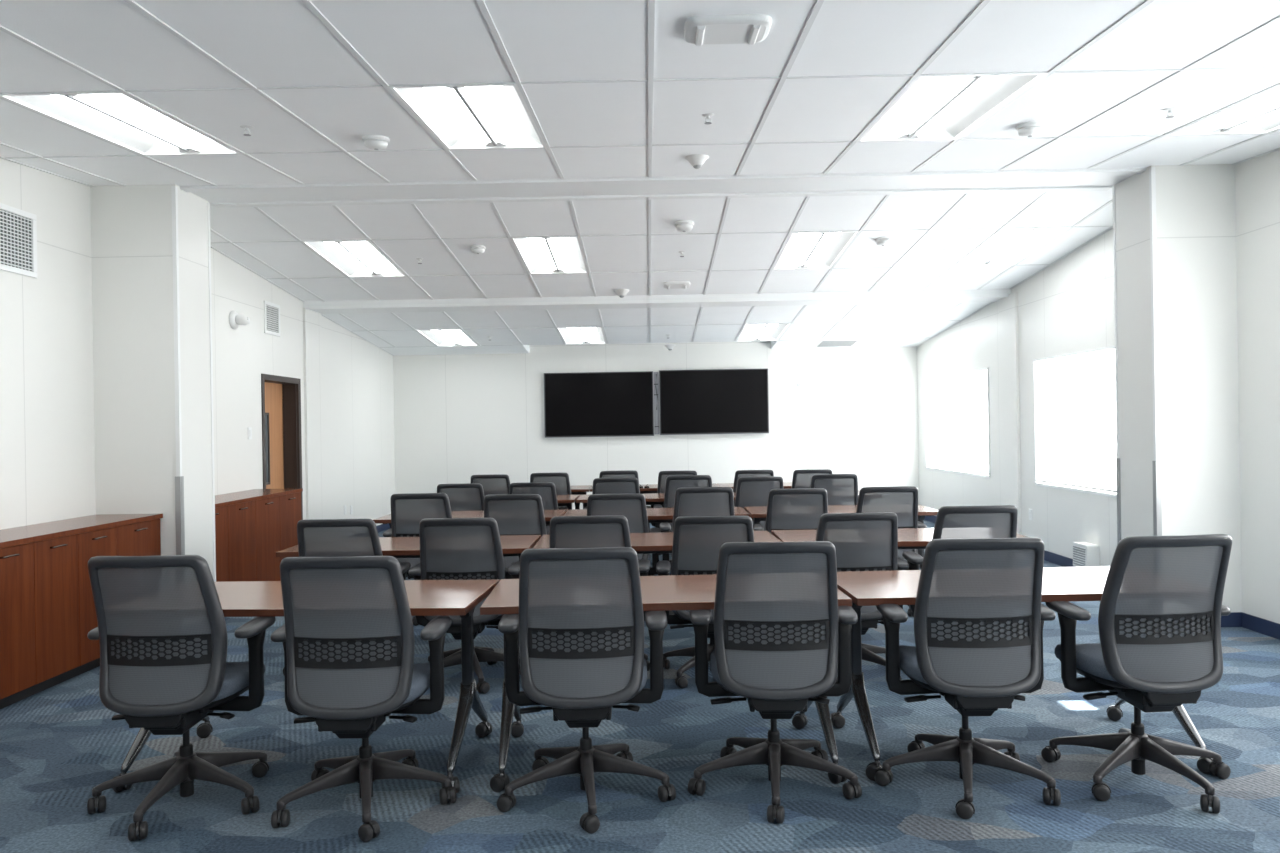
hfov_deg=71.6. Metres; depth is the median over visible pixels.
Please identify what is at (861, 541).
office chair
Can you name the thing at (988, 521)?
office chair
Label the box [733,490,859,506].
table
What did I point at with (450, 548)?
office chair
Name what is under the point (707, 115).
sprinkler head
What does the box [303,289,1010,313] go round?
ceiling beam
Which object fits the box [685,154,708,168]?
sensor
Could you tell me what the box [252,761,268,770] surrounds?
hood
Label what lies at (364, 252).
diffuser
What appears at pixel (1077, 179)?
ceiling beam
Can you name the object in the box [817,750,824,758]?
hood
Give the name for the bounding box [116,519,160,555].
storage cabinet
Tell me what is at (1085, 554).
wall heater
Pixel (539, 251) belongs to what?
diffuser
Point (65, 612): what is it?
storage cabinet
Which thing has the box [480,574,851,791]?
table
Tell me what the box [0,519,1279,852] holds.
floor
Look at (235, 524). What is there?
storage cabinet
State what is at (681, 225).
smoke detector
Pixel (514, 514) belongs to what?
office chair
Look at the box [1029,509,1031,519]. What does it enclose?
power outlet
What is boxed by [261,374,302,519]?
door
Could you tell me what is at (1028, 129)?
smoke detector
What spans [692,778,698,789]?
hood
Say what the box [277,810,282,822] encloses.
hood
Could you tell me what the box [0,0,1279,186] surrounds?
ceiling
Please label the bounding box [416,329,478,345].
light
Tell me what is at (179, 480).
trim
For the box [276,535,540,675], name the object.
table
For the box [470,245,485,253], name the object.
smoke detector
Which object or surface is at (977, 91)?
diffuser
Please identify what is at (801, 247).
diffuser
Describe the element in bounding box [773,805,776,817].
hood
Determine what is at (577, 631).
office chair
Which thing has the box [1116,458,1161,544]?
trim
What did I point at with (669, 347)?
sensor
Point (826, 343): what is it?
ceiling vent
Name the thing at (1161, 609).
office chair
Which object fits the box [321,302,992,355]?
ceiling
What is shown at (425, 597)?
table
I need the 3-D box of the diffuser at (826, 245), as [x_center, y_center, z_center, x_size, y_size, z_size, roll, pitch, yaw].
[1.726,-1.679,8.314,0.199,0.053,1.113,-1,-5,1]
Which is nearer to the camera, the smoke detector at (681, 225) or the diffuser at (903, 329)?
the smoke detector at (681, 225)
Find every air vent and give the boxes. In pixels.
[0,203,36,277]
[264,300,279,336]
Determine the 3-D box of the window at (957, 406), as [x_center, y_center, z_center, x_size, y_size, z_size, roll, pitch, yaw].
[4.240,-0.046,11.808,0.138,1.326,2.436,-1,0,1]
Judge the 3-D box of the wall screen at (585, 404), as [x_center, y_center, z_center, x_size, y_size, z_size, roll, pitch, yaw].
[-0.619,-0.330,13.405,1.650,0.974,0.084,-1,0,1]
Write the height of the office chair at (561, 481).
0.945 m
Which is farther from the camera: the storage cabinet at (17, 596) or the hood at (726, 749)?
the storage cabinet at (17, 596)
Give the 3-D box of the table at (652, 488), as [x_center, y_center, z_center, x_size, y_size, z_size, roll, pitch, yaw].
[0.182,1.072,10.467,1.492,0.737,0.731,-1,0,0]
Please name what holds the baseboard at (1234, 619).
attached to the wall at (1067, 306)
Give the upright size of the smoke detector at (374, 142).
0.072 m
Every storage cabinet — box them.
[0,543,35,708]
[26,527,116,697]
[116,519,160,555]
[215,501,256,581]
[255,492,301,580]
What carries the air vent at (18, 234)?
in the wall at (47, 446)
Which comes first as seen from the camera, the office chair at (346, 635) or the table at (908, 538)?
the office chair at (346, 635)
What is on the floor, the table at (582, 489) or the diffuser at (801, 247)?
the table at (582, 489)
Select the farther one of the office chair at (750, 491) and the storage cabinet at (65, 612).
the office chair at (750, 491)
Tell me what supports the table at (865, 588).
on the floor
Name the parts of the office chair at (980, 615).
armrest, seat, control lever, backrest frame, panel, leg, leg, control lever, armrest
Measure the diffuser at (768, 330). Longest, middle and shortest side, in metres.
1.113 x 0.199 x 0.053 m
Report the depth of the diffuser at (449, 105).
4.70 m
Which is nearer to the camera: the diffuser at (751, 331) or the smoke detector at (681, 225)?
the smoke detector at (681, 225)
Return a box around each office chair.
[87,555,275,840]
[270,556,455,841]
[297,519,410,579]
[383,493,451,625]
[409,518,520,692]
[437,483,484,510]
[471,474,509,495]
[484,494,549,578]
[497,547,675,833]
[509,482,557,534]
[530,473,579,509]
[549,515,649,670]
[584,478,654,575]
[587,494,660,574]
[599,470,639,488]
[651,471,696,554]
[653,475,711,574]
[656,516,753,687]
[659,487,734,614]
[688,541,861,823]
[733,470,773,491]
[735,476,783,529]
[753,488,827,532]
[791,469,831,488]
[810,474,857,504]
[816,512,908,681]
[856,486,926,616]
[875,537,1060,818]
[902,505,1017,612]
[1041,534,1231,813]
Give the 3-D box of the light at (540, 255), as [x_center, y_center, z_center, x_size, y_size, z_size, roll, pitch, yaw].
[-0.823,-1.641,8.339,0.594,0.206,1.215,-1,0,1]
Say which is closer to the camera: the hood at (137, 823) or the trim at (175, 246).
the hood at (137, 823)
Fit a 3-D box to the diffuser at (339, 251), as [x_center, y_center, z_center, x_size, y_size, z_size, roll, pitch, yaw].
[-2.763,-1.606,8.359,0.199,0.053,1.113,-1,-5,1]
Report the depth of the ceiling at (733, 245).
7.90 m
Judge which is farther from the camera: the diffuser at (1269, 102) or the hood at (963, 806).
the diffuser at (1269, 102)
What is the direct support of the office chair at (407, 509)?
on the floor
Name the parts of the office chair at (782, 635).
armrest, control lever, leg, seat, backrest frame, panel, leg, control lever, leg, armrest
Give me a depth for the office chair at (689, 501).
6.63 m
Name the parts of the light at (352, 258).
plate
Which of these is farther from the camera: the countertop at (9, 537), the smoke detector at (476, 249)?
the smoke detector at (476, 249)
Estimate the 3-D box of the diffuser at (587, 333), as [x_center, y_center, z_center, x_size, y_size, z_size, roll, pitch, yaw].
[-0.668,-1.279,12.107,0.199,0.053,1.113,-1,-5,1]
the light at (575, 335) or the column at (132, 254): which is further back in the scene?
the light at (575, 335)
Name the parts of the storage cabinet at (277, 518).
door, door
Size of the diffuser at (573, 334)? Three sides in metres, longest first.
1.113 x 0.199 x 0.053 m
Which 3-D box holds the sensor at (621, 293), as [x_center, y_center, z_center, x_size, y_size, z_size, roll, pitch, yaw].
[-0.199,-1.450,9.701,0.167,0.090,0.167,-1,0,7]
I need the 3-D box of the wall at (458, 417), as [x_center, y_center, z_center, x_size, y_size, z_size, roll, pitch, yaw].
[0.229,-0.286,13.518,8.246,3.450,0.160,-1,0,1]
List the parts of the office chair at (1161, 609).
seat, armrest, leg, control lever, leg, backrest frame, panel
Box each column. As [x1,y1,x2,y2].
[90,184,213,579]
[1114,164,1241,611]
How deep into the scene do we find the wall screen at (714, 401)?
13.35 m
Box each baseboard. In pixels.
[376,524,389,532]
[925,515,1279,639]
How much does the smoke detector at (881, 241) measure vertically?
0.070 m
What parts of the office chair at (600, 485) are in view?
backrest frame, panel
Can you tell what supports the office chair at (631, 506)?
on the floor
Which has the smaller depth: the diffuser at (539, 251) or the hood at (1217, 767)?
the hood at (1217, 767)
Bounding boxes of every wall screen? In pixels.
[544,371,653,437]
[659,369,768,434]
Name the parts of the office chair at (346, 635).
armrest, control lever, leg, leg, panel, backrest frame, control lever, seat, armrest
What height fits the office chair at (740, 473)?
0.941 m
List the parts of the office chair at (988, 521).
armrest, backrest frame, panel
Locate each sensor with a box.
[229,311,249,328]
[614,289,628,297]
[664,344,675,350]
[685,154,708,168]
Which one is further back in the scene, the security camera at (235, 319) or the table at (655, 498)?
the table at (655, 498)
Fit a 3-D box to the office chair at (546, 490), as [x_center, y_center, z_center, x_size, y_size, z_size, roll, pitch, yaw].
[-1.001,0.994,8.626,0.672,0.933,0.647,-1,0,1]
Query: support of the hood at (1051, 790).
attached to the office chair at (980, 615)
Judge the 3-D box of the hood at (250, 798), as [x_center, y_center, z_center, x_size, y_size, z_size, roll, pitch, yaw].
[-1.483,1.420,3.378,0.026,0.064,0.068,-1,0,-34]
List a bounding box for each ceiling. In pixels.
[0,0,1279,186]
[210,189,1112,301]
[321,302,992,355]
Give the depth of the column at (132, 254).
6.19 m
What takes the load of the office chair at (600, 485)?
on the floor
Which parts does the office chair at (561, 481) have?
panel, backrest frame, armrest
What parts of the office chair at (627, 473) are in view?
panel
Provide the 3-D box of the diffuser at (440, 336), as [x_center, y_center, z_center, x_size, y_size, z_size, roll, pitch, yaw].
[-2.720,-1.246,12.127,0.199,0.053,1.113,-1,-5,1]
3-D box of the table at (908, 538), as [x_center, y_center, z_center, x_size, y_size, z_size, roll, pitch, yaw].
[1.623,1.050,5.594,1.492,0.737,0.731,-1,0,1]
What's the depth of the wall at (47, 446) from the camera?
7.93 m
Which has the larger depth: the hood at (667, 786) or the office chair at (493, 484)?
the office chair at (493, 484)
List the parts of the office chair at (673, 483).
backrest frame, panel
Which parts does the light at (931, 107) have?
plate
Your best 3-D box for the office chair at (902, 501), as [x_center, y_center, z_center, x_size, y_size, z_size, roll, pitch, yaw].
[1.859,0.929,6.847,0.655,0.969,0.660,-1,0,-41]
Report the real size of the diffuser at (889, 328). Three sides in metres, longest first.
1.113 x 0.199 x 0.053 m
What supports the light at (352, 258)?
attached to the ceiling at (733, 245)
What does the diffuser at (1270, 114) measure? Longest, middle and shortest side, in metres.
1.113 x 0.199 x 0.053 m
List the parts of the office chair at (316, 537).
panel, backrest frame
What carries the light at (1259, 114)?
attached to the ceiling at (610, 88)
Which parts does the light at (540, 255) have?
plate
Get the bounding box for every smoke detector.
[362,135,389,149]
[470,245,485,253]
[674,220,693,231]
[875,237,890,245]
[1015,122,1044,136]
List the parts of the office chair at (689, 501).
armrest, backrest frame, panel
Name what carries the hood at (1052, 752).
attached to the office chair at (1161, 609)
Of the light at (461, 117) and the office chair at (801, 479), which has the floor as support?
the office chair at (801, 479)
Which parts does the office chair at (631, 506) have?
backrest frame, panel, armrest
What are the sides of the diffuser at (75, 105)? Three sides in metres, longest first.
1.113 x 0.199 x 0.053 m
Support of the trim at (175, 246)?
attached to the column at (132, 254)
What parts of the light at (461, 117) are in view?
plate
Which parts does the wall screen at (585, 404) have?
edge trim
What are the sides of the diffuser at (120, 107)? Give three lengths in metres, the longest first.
1.113 x 0.199 x 0.053 m
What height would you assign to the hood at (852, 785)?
0.064 m
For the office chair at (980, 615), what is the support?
on the floor
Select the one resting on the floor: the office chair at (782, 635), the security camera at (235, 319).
the office chair at (782, 635)
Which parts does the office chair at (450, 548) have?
armrest, leg, leg, panel, backrest frame, armrest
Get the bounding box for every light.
[0,92,240,155]
[303,241,405,276]
[389,84,546,149]
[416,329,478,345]
[511,237,587,273]
[557,327,606,343]
[736,324,789,340]
[772,231,859,269]
[857,74,1046,141]
[1166,86,1279,135]
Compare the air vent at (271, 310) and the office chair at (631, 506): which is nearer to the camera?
the office chair at (631, 506)
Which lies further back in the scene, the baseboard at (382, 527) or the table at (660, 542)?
the baseboard at (382, 527)
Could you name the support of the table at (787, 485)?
on the floor
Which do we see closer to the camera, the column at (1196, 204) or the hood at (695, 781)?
the hood at (695, 781)
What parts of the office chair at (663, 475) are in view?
panel, backrest frame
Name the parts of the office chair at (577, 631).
armrest, control lever, leg, leg, backrest frame, panel, seat, leg, control lever, armrest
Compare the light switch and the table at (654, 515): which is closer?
the table at (654, 515)
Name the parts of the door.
vision lite glass, vision lite frame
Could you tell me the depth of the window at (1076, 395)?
8.43 m
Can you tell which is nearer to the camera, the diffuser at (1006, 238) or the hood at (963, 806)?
the hood at (963, 806)
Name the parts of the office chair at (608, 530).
backrest frame, panel, armrest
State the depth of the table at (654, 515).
7.30 m
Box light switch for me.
[248,427,251,438]
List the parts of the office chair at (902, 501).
backrest frame, panel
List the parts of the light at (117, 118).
plate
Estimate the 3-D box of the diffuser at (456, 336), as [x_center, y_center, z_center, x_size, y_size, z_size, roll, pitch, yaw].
[-2.497,-1.249,12.125,0.199,0.053,1.113,-1,-5,1]
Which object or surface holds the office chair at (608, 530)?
on the floor
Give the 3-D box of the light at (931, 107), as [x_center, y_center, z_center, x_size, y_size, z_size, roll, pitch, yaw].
[1.578,-1.704,4.672,0.594,0.182,1.215,-1,0,1]
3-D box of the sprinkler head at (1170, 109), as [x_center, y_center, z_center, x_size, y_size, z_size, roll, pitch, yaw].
[2.813,-1.665,4.713,0.067,0.050,0.067,-1,0,10]
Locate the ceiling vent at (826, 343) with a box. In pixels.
[815,340,859,346]
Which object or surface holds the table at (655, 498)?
on the floor
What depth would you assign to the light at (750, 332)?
12.24 m
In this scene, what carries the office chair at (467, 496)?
on the floor
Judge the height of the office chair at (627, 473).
0.956 m
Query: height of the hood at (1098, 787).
0.064 m
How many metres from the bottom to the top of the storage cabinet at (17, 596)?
0.864 m
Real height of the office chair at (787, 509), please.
0.965 m
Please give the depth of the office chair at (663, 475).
9.89 m
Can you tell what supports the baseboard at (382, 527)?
attached to the wall at (47, 446)
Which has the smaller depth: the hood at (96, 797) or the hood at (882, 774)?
the hood at (96, 797)
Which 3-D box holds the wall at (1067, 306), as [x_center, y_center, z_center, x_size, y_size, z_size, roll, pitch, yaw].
[4.177,-0.349,5.578,0.190,3.450,15.640,-1,0,1]
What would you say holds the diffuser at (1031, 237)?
attached to the light
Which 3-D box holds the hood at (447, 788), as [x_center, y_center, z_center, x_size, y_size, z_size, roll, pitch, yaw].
[-0.744,1.408,3.435,0.026,0.064,0.068,-1,0,-20]
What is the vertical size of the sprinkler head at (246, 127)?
0.050 m
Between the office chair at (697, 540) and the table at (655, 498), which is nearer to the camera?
the office chair at (697, 540)
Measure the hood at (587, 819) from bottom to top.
0.064 m
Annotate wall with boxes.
[0,158,394,529]
[393,341,918,509]
[917,150,1279,623]
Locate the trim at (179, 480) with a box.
[175,476,184,554]
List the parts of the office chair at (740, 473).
panel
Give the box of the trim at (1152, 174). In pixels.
[1112,167,1159,460]
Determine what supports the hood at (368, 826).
attached to the office chair at (346, 635)
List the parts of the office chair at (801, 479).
panel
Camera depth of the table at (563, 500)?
8.98 m
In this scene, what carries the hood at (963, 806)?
attached to the office chair at (980, 615)
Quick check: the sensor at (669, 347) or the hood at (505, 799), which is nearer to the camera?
the hood at (505, 799)
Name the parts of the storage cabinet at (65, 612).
door, handle, door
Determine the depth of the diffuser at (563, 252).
8.36 m
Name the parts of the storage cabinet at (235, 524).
door, door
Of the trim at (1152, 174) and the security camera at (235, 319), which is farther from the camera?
the security camera at (235, 319)
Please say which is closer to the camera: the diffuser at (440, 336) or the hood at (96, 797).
the hood at (96, 797)
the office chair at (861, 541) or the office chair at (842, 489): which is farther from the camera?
the office chair at (842, 489)
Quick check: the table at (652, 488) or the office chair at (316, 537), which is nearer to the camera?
the office chair at (316, 537)
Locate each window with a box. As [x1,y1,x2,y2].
[924,367,989,477]
[1033,345,1116,497]
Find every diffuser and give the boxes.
[51,95,176,147]
[76,94,214,147]
[324,242,371,272]
[342,241,395,272]
[423,87,490,141]
[431,330,454,343]
[442,330,470,343]
[460,86,527,141]
[526,238,555,269]
[548,237,577,269]
[567,328,583,340]
[581,327,598,340]
[743,324,765,338]
[759,324,778,337]
[783,233,820,264]
[805,232,841,264]
[873,322,904,335]
[876,76,971,133]
[890,322,914,335]
[917,76,1003,133]
[968,229,1028,261]
[991,229,1045,261]
[1198,87,1279,127]
[1251,109,1279,120]
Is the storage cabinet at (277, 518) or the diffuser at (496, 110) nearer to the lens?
the diffuser at (496, 110)
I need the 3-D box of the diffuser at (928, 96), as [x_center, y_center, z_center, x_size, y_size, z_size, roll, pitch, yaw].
[1.467,-1.698,4.673,0.199,0.053,1.113,-1,4,1]
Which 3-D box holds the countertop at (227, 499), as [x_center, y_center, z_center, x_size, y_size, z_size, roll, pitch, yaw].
[-3.542,0.624,7.674,0.472,0.030,2.015,-1,0,1]
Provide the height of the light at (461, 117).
0.182 m
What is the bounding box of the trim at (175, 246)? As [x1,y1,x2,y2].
[171,186,215,581]
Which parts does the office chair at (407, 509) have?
panel, backrest frame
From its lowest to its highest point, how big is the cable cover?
0.940 m
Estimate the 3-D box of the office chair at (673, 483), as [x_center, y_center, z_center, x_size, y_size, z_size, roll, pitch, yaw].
[0.451,0.947,8.652,0.691,0.979,0.668,-1,0,-2]
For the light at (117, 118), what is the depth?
4.72 m
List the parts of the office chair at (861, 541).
backrest frame, panel, leg, leg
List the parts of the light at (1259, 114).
plate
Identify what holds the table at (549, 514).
on the floor
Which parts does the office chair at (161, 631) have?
control lever, panel, backrest frame, control lever, leg, armrest, seat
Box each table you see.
[112,579,498,792]
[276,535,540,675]
[373,509,567,527]
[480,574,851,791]
[533,530,781,553]
[557,495,579,509]
[563,507,750,522]
[570,485,592,508]
[576,493,664,507]
[590,483,719,493]
[717,482,791,488]
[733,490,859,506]
[744,504,937,569]
[771,528,1026,548]
[830,566,1211,780]
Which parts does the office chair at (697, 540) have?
armrest, control lever, leg, leg, backrest frame, panel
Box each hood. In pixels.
[95,796,98,807]
[136,822,139,834]
[248,796,252,807]
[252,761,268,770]
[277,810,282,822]
[363,821,376,832]
[446,787,449,798]
[499,793,514,806]
[581,813,597,825]
[665,784,670,795]
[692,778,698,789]
[724,747,729,755]
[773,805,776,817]
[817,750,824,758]
[848,781,857,795]
[876,768,891,781]
[955,799,974,813]
[1046,746,1058,758]
[1049,788,1053,799]
[1091,782,1110,792]
[1208,795,1211,806]
[1212,762,1224,773]
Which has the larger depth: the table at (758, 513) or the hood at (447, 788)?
the table at (758, 513)
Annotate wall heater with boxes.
[1073,542,1099,566]
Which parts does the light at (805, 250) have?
plate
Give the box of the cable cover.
[653,372,658,433]
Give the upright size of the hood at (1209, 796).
0.064 m
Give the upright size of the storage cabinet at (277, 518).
0.864 m
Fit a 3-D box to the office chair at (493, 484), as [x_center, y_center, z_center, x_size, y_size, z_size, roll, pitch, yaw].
[-1.676,1.003,10.135,0.687,0.936,0.637,-1,0,0]
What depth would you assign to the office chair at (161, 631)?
3.30 m
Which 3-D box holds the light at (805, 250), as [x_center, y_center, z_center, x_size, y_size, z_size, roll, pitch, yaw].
[1.615,-1.681,8.315,0.594,0.206,1.215,-1,0,1]
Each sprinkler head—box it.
[240,125,253,135]
[702,113,713,123]
[1163,107,1176,117]

